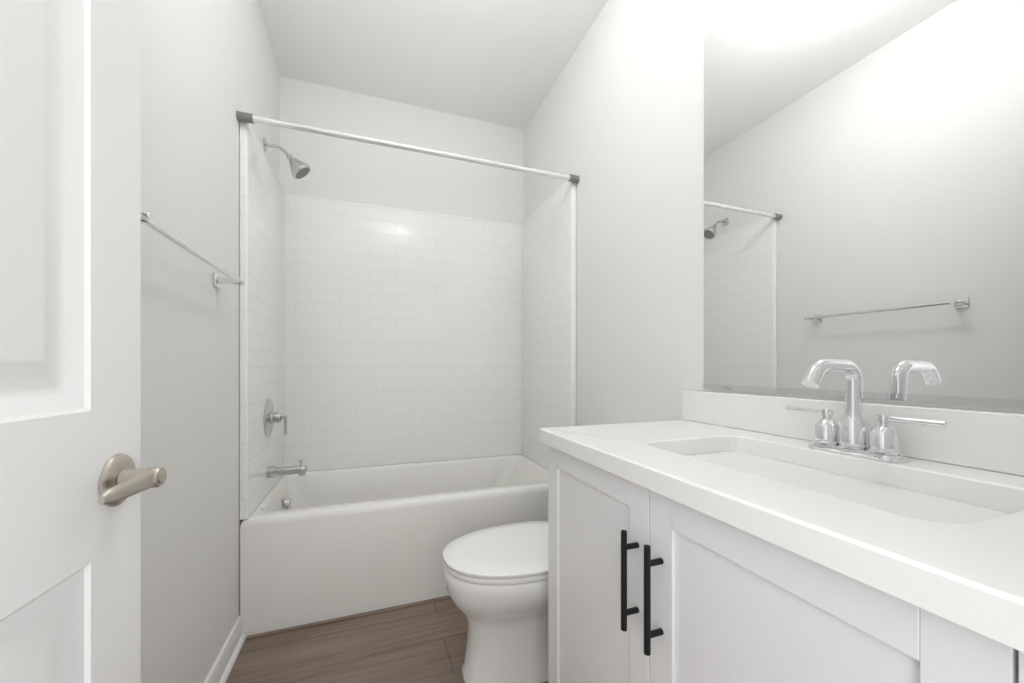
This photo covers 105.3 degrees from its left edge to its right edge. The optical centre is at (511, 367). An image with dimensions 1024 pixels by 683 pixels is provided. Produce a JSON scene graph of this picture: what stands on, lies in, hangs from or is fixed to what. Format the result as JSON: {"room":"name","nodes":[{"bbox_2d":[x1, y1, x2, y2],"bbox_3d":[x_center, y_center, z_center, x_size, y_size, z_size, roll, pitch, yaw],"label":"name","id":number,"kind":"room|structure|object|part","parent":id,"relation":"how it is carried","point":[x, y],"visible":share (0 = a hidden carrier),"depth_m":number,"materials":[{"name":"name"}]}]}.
{"room":"bathroom","nodes":[
{"label":"bathroom","id":0,"kind":"room"},
{"bbox_2d":[141,0,279,682],"bbox_3d":[-0.941,-0.307,1.006,0.100,2.775,2.855,0,0,-20],"label":"wall","id":1,"kind":"structure","parent":0,"point":[209,69],"depth_m":1.16,"materials":[{"name":"white paint"}]},
{"bbox_2d":[0,0,166,682],"bbox_3d":[-0.417,0.057,0.197,0.086,2.030,0.762,0,0,-17],"label":"door","id":2,"kind":"structure","parent":1,"relation":"in","point":[76,479],"depth_m":0.45,"materials":[{"name":"white paint"}]},
{"bbox_3d":[-0.486,0.147,0.494,0.050,0.067,0.120,0,0,-16],"label":"handle","id":3,"kind":"part","parent":2,"relation":"part of","materials":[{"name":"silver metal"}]},
{"bbox_2d":[141,212,244,287],"bbox_3d":[-0.859,-0.295,1.049,0.081,0.046,0.680,0,0,-20],"label":"towel rail","id":4,"kind":"object","parent":1,"relation":"attached to","point":[147,220],"visible":0.48,"depth_m":0.99,"materials":[{"name":"silver metal"}]},
{"bbox_2d":[204,616,245,682],"bbox_3d":[-0.754,1.035,0.678,0.026,0.090,1.877,0,0,-20],"label":"baseboard","id":5,"kind":"structure","parent":1,"relation":"attached to","point":[222,667],"depth_m":1.40,"materials":[{"name":"white paint"}]},
{"bbox_2d":[263,137,310,178],"bbox_3d":[-1.130,-1.049,1.972,0.203,0.174,0.098,0,0,-20],"label":"shower head","id":6,"kind":"object","parent":1,"relation":"attached to","point":[300,169],"visible":1,"depth_m":1.96},
{"bbox_2d":[226,595,547,682],"bbox_3d":[-0.178,1.107,1.284,1.724,0.067,2.855,0,0,-20],"label":"floor","id":7,"kind":"structure","parent":0,"point":[424,643],"depth_m":1.50,"materials":[{"name":"brown wood"}]},
{"bbox_2d":[240,122,575,636],"bbox_3d":[-0.502,0.035,2.173,1.519,2.090,0.758,0,0,-20],"label":"tub","id":8,"kind":"object","parent":7,"relation":"on","point":[411,374],"visible":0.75,"depth_m":2.33,"materials":[{"name":"white plastic"}]},
{"bbox_2d":[264,399,286,436],"bbox_3d":[-1.143,0.245,1.909,0.079,0.186,0.186,0,0,-20],"label":"shower valve","id":9,"kind":"object","parent":8,"relation":"attached to","point":[271,417],"visible":1,"depth_m":1.88,"materials":[{"name":"silver metal"}]},
{"bbox_2d":[267,460,306,477],"bbox_3d":[-1.097,0.496,1.915,0.170,0.074,0.055,0,0,-20],"label":"tub spout","id":10,"kind":"object","parent":8,"relation":"attached to","point":[275,471],"visible":1,"depth_m":1.90,"materials":[{"name":"silver metal"}]},
{"bbox_2d":[443,521,547,682],"bbox_3d":[0.139,0.689,1.466,0.790,0.782,0.454,0,0,-20],"label":"toilet","id":11,"kind":"object","parent":7,"relation":"on","point":[496,580],"visible":0.56,"depth_m":1.31,"materials":[{"name":"white ceramic"}]},
{"bbox_3d":[0.036,0.660,1.429,0.571,0.044,0.390,0,0,-20],"label":"seat","id":12,"kind":"part","parent":11,"relation":"part of","materials":[{"name":"white plastic"}]},
{"bbox_2d":[540,390,1023,682],"bbox_3d":[0.525,0.579,0.737,0.572,1.002,1.106,0,0,-20],"label":"bathroom vanity","id":13,"kind":"object","parent":7,"relation":"on","point":[715,537],"visible":1,"depth_m":0.64,"materials":[{"name":"white paint"}]},
{"bbox_3d":[0.194,0.596,0.956,0.021,0.741,0.444,0,0,-20],"label":"door","id":14,"kind":"part","parent":13,"relation":"part of","materials":[{"name":"white paint"}]},
{"bbox_3d":[0.230,0.415,0.767,0.038,0.192,0.012,0,0,-20],"label":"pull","id":15,"kind":"part","parent":13,"relation":"part of","materials":[{"name":"black metal"}]},
{"bbox_3d":[0.254,0.415,0.703,0.038,0.192,0.012,0,0,-20],"label":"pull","id":16,"kind":"part","parent":13,"relation":"part of","materials":[{"name":"black metal"}]},
{"bbox_3d":[0.346,0.596,0.535,0.021,0.741,0.444,0,0,-20],"label":"door","id":17,"kind":"part","parent":13,"relation":"part of","materials":[{"name":"white paint"}]},
{"bbox_2d":[785,359,947,462],"bbox_3d":[0.659,0.081,0.796,0.176,0.196,0.278,0,0,-20],"label":"faucet","id":18,"kind":"object","parent":13,"relation":"on","point":[850,434],"visible":1,"depth_m":0.80,"materials":[{"name":"silver metal"}]},
{"bbox_2d":[280,76,523,224],"bbox_3d":[-0.649,-0.307,2.579,1.524,2.775,0.100,0,0,-20],"label":"wall","id":19,"kind":"structure","parent":0,"point":[353,171],"depth_m":2.50,"materials":[{"name":"white paint"}]},
{"bbox_2d":[257,0,607,129],"bbox_3d":[-0.178,-1.725,1.284,1.724,0.060,2.855,0,0,-20],"label":"ceiling","id":20,"kind":"structure","parent":0,"point":[502,62],"depth_m":2.07,"materials":[{"name":"white paint"}]},
{"bbox_2d":[524,0,1023,425],"bbox_3d":[0.585,-0.307,1.562,0.100,2.775,2.855,0,0,-20],"label":"wall","id":21,"kind":"structure","parent":0,"point":[615,124],"depth_m":1.61,"materials":[{"name":"white paint"}]},
{"bbox_2d":[237,111,578,182],"bbox_3d":[-0.366,-0.992,1.802,1.519,0.035,0.035,0,0,-20],"label":"rail","id":22,"kind":"object","parent":21,"relation":"attached to","point":[247,117],"visible":1,"depth_m":1.74,"materials":[{"name":"white metal"}]},
{"bbox_2d":[703,0,1023,407],"bbox_3d":[0.803,-0.501,0.801,0.008,1.138,1.017,0,0,-20],"label":"mirror","id":23,"kind":"object","parent":21,"relation":"attached to","point":[864,185],"visible":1,"depth_m":0.86,"materials":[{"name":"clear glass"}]}
]}

